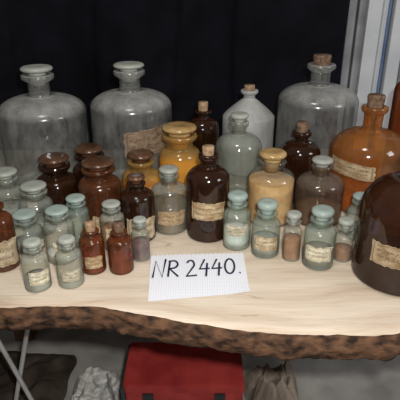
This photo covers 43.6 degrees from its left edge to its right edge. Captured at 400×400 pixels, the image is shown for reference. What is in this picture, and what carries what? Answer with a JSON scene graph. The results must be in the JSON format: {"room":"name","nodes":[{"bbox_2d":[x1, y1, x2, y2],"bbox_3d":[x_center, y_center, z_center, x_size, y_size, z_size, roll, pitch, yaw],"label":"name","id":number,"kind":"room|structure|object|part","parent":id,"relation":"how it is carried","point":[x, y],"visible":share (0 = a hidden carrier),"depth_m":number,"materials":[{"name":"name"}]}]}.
{"room":"flea market stall","nodes":[
{"label":"flea market stall","id":0,"kind":"room"},
{"bbox_2d":[0,328,399,399],"bbox_3d":[0.000,1.119,0.853,4.400,0.050,4.000,0,25,0],"label":"floor","id":1,"kind":"structure","parent":0,"point":[359,378],"depth_m":1.87,"materials":[{"name":"concrete"}]},
{"bbox_2d":[0,330,33,399],"bbox_3d":[-0.473,0.488,1.342,0.226,0.671,0.032,0,25,0],"label":"trestle","id":2,"kind":"object","parent":1,"relation":"on","point":[18,373],"visible":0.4,"depth_m":1.31,"materials":[{"name":"metal"}]},
{"bbox_2d":[0,351,76,399],"bbox_3d":[-0.650,0.639,1.728,0.377,0.071,0.412,0,25,0],"label":"rag","id":3,"kind":"object","parent":1,"relation":"on","point":[46,376],"visible":0.83,"depth_m":1.75,"materials":[{"name":"brown fabric"}]},
{"bbox_2d":[71,366,121,399],"bbox_3d":[-0.337,0.633,1.575,0.206,0.210,0.313,0,25,0],"label":"newspaper","id":4,"kind":"object","parent":1,"relation":"on","point":[97,383],"visible":0.94,"depth_m":1.56,"materials":[{"name":"paper"}]},
{"bbox_2d":[0,0,349,149],"bbox_3d":[-0.480,-0.584,1.839,2.060,2.200,0.097,0,25,0],"label":"cloth","id":5,"kind":"object","parent":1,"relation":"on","point":[191,52],"visible":0.37,"depth_m":1.87,"materials":[{"name":"black fabric"}]},
{"bbox_2d":[120,342,243,399],"bbox_3d":[-0.049,0.612,1.518,0.343,0.308,0.183,0,25,0],"label":"metal box","id":6,"kind":"object","parent":1,"relation":"on","point":[152,370],"visible":0.91,"depth_m":1.42,"materials":[{"name":"paint"}]},
{"bbox_2d":[0,149,399,361],"bbox_3d":[0.020,0.372,1.508,1.680,0.750,1.035,0,25,0],"label":"table","id":7,"kind":"object","parent":1,"relation":"on","point":[291,310],"visible":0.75,"depth_m":0.99,"materials":[{"name":"brown wood"}]},
{"bbox_2d":[0,201,19,272],"bbox_3d":[-0.431,0.069,1.073,0.072,0.167,0.069,0,25,0],"label":"bottle","id":8,"kind":"object","parent":7,"relation":"on","point":[9,251],"visible":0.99,"depth_m":1.06,"materials":[{"name":"brown glass"}]},
{"bbox_2d":[0,166,27,227],"bbox_3d":[-0.483,-0.008,1.262,0.084,0.147,0.084,0,25,0],"label":"bottle","id":9,"kind":"object","parent":7,"relation":"on","point":[6,172],"visible":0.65,"depth_m":1.25,"materials":[{"name":"clear glass"}]},
{"bbox_3d":[-0.700,0.232,1.874,0.070,0.694,0.070,0,25,0],"label":"leg","id":10,"kind":"part","parent":7,"relation":"part of","materials":[{"name":"brown wood"}]},
{"bbox_2d":[12,208,44,254],"bbox_3d":[-0.399,0.070,1.157,0.076,0.094,0.073,0,25,0],"label":"bottle","id":11,"kind":"object","parent":7,"relation":"on","point":[24,216],"visible":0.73,"depth_m":1.14,"materials":[{"name":"clear glass"}]},
{"bbox_2d":[20,236,51,292],"bbox_3d":[-0.334,0.129,1.013,0.054,0.110,0.055,0,25,0],"label":"vial","id":12,"kind":"object","parent":7,"relation":"on","point":[39,279],"visible":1,"depth_m":1.00,"materials":[{"name":"clear glass"}]},
{"bbox_2d":[20,180,56,234],"bbox_3d":[-0.401,0.019,1.227,0.082,0.128,0.082,0,25,0],"label":"bottle","id":13,"kind":"object","parent":7,"relation":"on","point":[33,188],"visible":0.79,"depth_m":1.21,"materials":[{"name":"clear glass"}]},
{"bbox_2d":[0,64,89,200],"bbox_3d":[-0.447,-0.205,1.438,0.246,0.355,0.246,0,25,0],"label":"glass bottle","id":14,"kind":"object","parent":7,"relation":"on","point":[36,73],"visible":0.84,"depth_m":1.36,"materials":[{"name":"glass"}]},
{"bbox_2d":[36,152,79,220],"bbox_3d":[-0.374,-0.038,1.307,0.110,0.164,0.110,0,25,0],"label":"jar","id":15,"kind":"object","parent":7,"relation":"on","point":[61,183],"visible":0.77,"depth_m":1.27,"materials":[{"name":"brown glass"}]},
{"bbox_2d":[43,204,77,263],"bbox_3d":[-0.309,0.075,1.108,0.069,0.126,0.067,0,25,0],"label":"bottle","id":16,"kind":"object","parent":7,"relation":"on","point":[56,212],"visible":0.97,"depth_m":1.09,"materials":[{"name":"clear glass"}]},
{"bbox_2d":[55,234,84,287],"bbox_3d":[-0.269,0.123,1.025,0.054,0.109,0.055,0,25,0],"label":"vial","id":17,"kind":"object","parent":7,"relation":"on","point":[66,240],"visible":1,"depth_m":1.01,"materials":[{"name":"clear glass"}]},
{"bbox_2d":[65,193,89,232],"bbox_3d":[-0.287,0.046,1.175,0.054,0.122,0.054,0,25,0],"label":"bottle","id":18,"kind":"object","parent":7,"relation":"on","point":[75,199],"visible":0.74,"depth_m":1.15,"materials":[{"name":"clear glass"}]},
{"bbox_2d":[73,143,103,181],"bbox_3d":[-0.298,-0.069,1.370,0.098,0.166,0.098,0,25,0],"label":"jar","id":19,"kind":"object","parent":7,"relation":"on","point":[84,150],"visible":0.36,"depth_m":1.33,"materials":[{"name":"brown glass"}]},
{"bbox_2d":[79,219,106,274],"bbox_3d":[-0.231,0.099,1.069,0.053,0.116,0.054,0,25,0],"label":"vial","id":20,"kind":"object","parent":7,"relation":"on","point":[91,243],"visible":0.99,"depth_m":1.05,"materials":[{"name":"brown glass"}]},
{"bbox_2d":[77,155,121,234],"bbox_3d":[-0.246,-0.014,1.234,0.106,0.181,0.107,0,25,0],"label":"jar","id":21,"kind":"object","parent":7,"relation":"on","point":[98,184],"visible":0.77,"depth_m":1.19,"materials":[{"name":"brown glass"}]},
{"bbox_2d":[100,199,124,248],"bbox_3d":[-0.202,0.057,1.161,0.057,0.115,0.057,0,25,0],"label":"bottle","id":22,"kind":"object","parent":7,"relation":"on","point":[110,205],"visible":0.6,"depth_m":1.14,"materials":[{"name":"clear glass"}]},
{"bbox_2d":[107,221,133,274],"bbox_3d":[-0.171,0.100,1.070,0.053,0.114,0.053,0,25,0],"label":"vial","id":23,"kind":"object","parent":7,"relation":"on","point":[119,244],"visible":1,"depth_m":1.05,"materials":[{"name":"brown glass"}]},
{"bbox_2d":[90,61,172,190],"bbox_3d":[-0.196,-0.212,1.447,0.230,0.361,0.231,0,25,0],"label":"glass bottle","id":24,"kind":"object","parent":7,"relation":"on","point":[151,139],"visible":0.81,"depth_m":1.36,"materials":[{"name":"glass"}]},
{"bbox_2d":[119,172,155,240],"bbox_3d":[-0.148,0.015,1.193,0.084,0.163,0.083,0,25,0],"label":"bottle","id":25,"kind":"object","parent":7,"relation":"on","point":[137,199],"visible":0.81,"depth_m":1.16,"materials":[{"name":"brown glass"}]},
{"bbox_2d":[131,216,149,261],"bbox_3d":[-0.133,0.085,1.115,0.040,0.102,0.040,0,25,0],"label":"vial","id":26,"kind":"object","parent":7,"relation":"on","point":[141,251],"visible":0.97,"depth_m":1.11,"materials":[{"name":"clear glass"}]},
{"bbox_2d":[122,149,161,196],"bbox_3d":[-0.154,-0.048,1.324,0.104,0.167,0.105,0,25,0],"label":"jar","id":27,"kind":"object","parent":7,"relation":"on","point":[141,158],"visible":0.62,"depth_m":1.29,"materials":[{"name":"yellow glass"}]},
{"bbox_2d":[151,164,186,233],"bbox_3d":[-0.075,-0.004,1.234,0.088,0.164,0.089,0,25,0],"label":"bottle","id":28,"kind":"object","parent":7,"relation":"on","point":[170,208],"visible":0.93,"depth_m":1.22,"materials":[{"name":"clear glass"}]},
{"bbox_2d":[159,121,200,198],"bbox_3d":[-0.055,-0.100,1.373,0.116,0.220,0.116,0,25,0],"label":"jar","id":29,"kind":"object","parent":7,"relation":"on","point":[179,132],"visible":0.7,"depth_m":1.34,"materials":[{"name":"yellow glass"}]},
{"bbox_3d":[-0.055,-0.089,1.379,0.116,0.195,0.116,0,25,0],"label":"glass","id":30,"kind":"part","parent":29,"relation":"part of","materials":[{"name":"glass"}]},
{"bbox_2d":[148,253,249,300],"bbox_3d":[-0.005,0.160,1.071,0.213,0.006,0.187,0,25,0],"label":"paper sign","id":31,"kind":"object","parent":7,"relation":"on","point":[175,276],"visible":1,"depth_m":1.07,"materials":[{"name":"white paper"}]},
{"bbox_2d":[187,101,218,163],"bbox_3d":[0.009,-0.169,1.486,0.094,0.249,0.094,0,25,0],"label":"medicine bottle","id":32,"kind":"object","parent":7,"relation":"on","point":[207,130],"visible":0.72,"depth_m":1.44,"materials":[{"name":"brown glass"}]},
{"bbox_2d":[186,144,229,242],"bbox_3d":[0.019,-0.020,1.192,0.102,0.228,0.103,0,25,0],"label":"bottle","id":33,"kind":"object","parent":7,"relation":"on","point":[207,182],"visible":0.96,"depth_m":1.16,"materials":[{"name":"brown glass"}]},
{"bbox_2d":[223,190,250,249],"bbox_3d":[0.086,0.045,1.161,0.064,0.136,0.065,0,25,0],"label":"bottle","id":34,"kind":"object","parent":7,"relation":"on","point":[236,233],"visible":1,"depth_m":1.15,"materials":[{"name":"clear glass"}]},
{"bbox_2d":[215,111,261,159],"bbox_3d":[0.107,-0.124,1.397,0.130,0.243,0.130,0,25,0],"label":"bottle","id":35,"kind":"object","parent":7,"relation":"on","point":[239,117],"visible":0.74,"depth_m":1.34,"materials":[{"name":"clear glass"}]},
{"bbox_2d":[222,84,274,176],"bbox_3d":[0.152,-0.227,1.583,0.162,0.273,0.162,0,25,0],"label":"bottle","id":36,"kind":"object","parent":7,"relation":"on","point":[240,150],"visible":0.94,"depth_m":1.53,"materials":[{"name":"white glass"}]},
{"bbox_2d":[251,198,280,258],"bbox_3d":[0.150,0.062,1.130,0.064,0.132,0.065,0,25,0],"label":"bottle","id":37,"kind":"object","parent":7,"relation":"on","point":[264,243],"visible":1,"depth_m":1.12,"materials":[{"name":"clear glass"}]},
{"bbox_2d":[246,147,294,227],"bbox_3d":[0.181,-0.037,1.277,0.120,0.187,0.120,0,25,0],"label":"jar","id":38,"kind":"object","parent":7,"relation":"on","point":[270,183],"visible":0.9,"depth_m":1.25,"materials":[{"name":"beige glass"}]},
{"bbox_2d":[282,210,301,261],"bbox_3d":[0.206,0.079,1.113,0.040,0.116,0.040,0,25,0],"label":"bottle","id":39,"kind":"object","parent":7,"relation":"on","point":[291,247],"visible":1,"depth_m":1.11,"materials":[{"name":"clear glass"}]},
{"bbox_2d":[279,120,320,202],"bbox_3d":[0.277,-0.110,1.393,0.110,0.221,0.110,0,25,0],"label":"medicine bottle","id":40,"kind":"object","parent":7,"relation":"on","point":[300,150],"visible":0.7,"depth_m":1.35,"materials":[{"name":"brown glass"}]},
{"bbox_2d":[275,53,358,186],"bbox_3d":[0.355,-0.254,1.526,0.238,0.369,0.238,0,25,0],"label":"glass bottle","id":41,"kind":"object","parent":7,"relation":"on","point":[321,61],"visible":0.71,"depth_m":1.44,"materials":[{"name":"glass"}]},
{"bbox_2d":[293,155,344,228],"bbox_3d":[0.305,-0.028,1.277,0.122,0.170,0.122,0,25,0],"label":"bottle","id":42,"kind":"object","parent":7,"relation":"on","point":[304,204],"visible":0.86,"depth_m":1.26,"materials":[{"name":"clear glass"}]},
{"bbox_2d":[302,204,336,269],"bbox_3d":[0.261,0.079,1.086,0.068,0.138,0.069,0,25,0],"label":"bottle","id":43,"kind":"object","parent":7,"relation":"on","point":[316,254],"visible":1,"depth_m":1.07,"materials":[{"name":"clear glass"}]},
{"bbox_2d":[333,216,354,262],"bbox_3d":[0.321,0.086,1.114,0.042,0.101,0.042,0,25,0],"label":"bottle","id":44,"kind":"object","parent":7,"relation":"on","point":[342,252],"visible":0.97,"depth_m":1.11,"materials":[{"name":"clear glass"}]},
{"bbox_2d":[345,191,363,238],"bbox_3d":[0.386,0.037,1.207,0.064,0.111,0.064,0,25,0],"label":"bottle","id":45,"kind":"object","parent":7,"relation":"on","point":[357,195],"visible":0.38,"depth_m":1.20,"materials":[{"name":"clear glass"}]},
{"bbox_2d":[324,93,399,214],"bbox_3d":[0.454,-0.133,1.346,0.204,0.302,0.205,0,25,0],"label":"bottle","id":46,"kind":"object","parent":7,"relation":"on","point":[360,155],"visible":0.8,"depth_m":1.28,"materials":[{"name":"orange glass"}]},
{"bbox_2d":[351,171,399,296],"bbox_3d":[0.421,0.021,1.011,0.186,0.306,0.189,0,25,0],"label":"bottle","id":47,"kind":"object","parent":7,"relation":"on","point":[376,250],"visible":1,"depth_m":0.98,"materials":[{"name":"brown glass"}]},
{"bbox_2d":[388,81,399,134],"bbox_3d":[0.595,-0.215,1.444,0.096,0.369,0.096,0,25,0],"label":"medicine bottle","id":48,"kind":"object","parent":7,"relation":"on","point":[394,119],"visible":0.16,"depth_m":1.41,"materials":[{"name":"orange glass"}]},
{"bbox_2d":[244,361,298,399],"bbox_3d":[0.244,0.620,1.614,0.198,0.199,0.312,0,25,0],"label":"paper bag","id":49,"kind":"object","parent":1,"relation":"on","point":[266,382],"visible":0.98,"depth_m":1.61,"materials":[{"name":"brown paper"}]},
{"bbox_2d":[336,0,357,134],"bbox_3d":[0.575,-0.633,1.949,0.029,2.200,0.053,0,25,0],"label":"stile","id":50,"kind":"object","parent":1,"relation":"on","point":[353,3],"visible":0.35,"depth_m":1.95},
{"bbox_2d":[341,0,358,130],"bbox_3d":[0.596,-0.637,1.958,0.011,2.200,0.033,0,25,0],"label":"stile","id":51,"kind":"object","parent":1,"relation":"on","point":[358,0],"visible":0.24,"depth_m":1.98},
{"bbox_2d":[343,0,366,129],"bbox_3d":[0.616,-0.635,1.953,0.027,2.200,0.043,0,25,0],"label":"stile","id":52,"kind":"object","parent":1,"relation":"on","point":[362,6],"visible":0.47,"depth_m":1.97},
{"bbox_2d":[351,0,389,126],"bbox_3d":[0.672,-0.630,1.943,0.084,2.200,0.065,0,25,0],"label":"stile","id":53,"kind":"object","parent":1,"relation":"on","point":[376,10],"visible":0.46,"depth_m":1.94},
{"bbox_2d":[376,0,392,92],"bbox_3d":[0.720,-0.634,1.952,0.009,2.200,0.045,0,25,0],"label":"stile","id":54,"kind":"object","parent":1,"relation":"on","point":[391,1],"visible":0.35,"depth_m":1.95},
{"bbox_2d":[379,3,392,91],"bbox_3d":[0.728,-0.637,1.958,0.005,2.200,0.033,0,25,0],"label":"stile","id":55,"kind":"object","parent":1,"relation":"on","point":[392,3],"visible":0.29,"depth_m":1.96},
{"bbox_2d":[379,0,399,128],"bbox_3d":[0.755,-0.631,1.944,0.049,2.200,0.063,0,25,0],"label":"stile","id":56,"kind":"object","parent":1,"relation":"on","point":[392,54],"visible":0.33,"depth_m":1.95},
{"bbox_2d":[396,64,399,83],"bbox_3d":[0.837,-0.629,1.941,0.094,2.200,0.070,0,25,0],"label":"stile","id":57,"kind":"object","parent":1,"relation":"on","point":[398,76],"visible":0.02,"depth_m":1.99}
]}

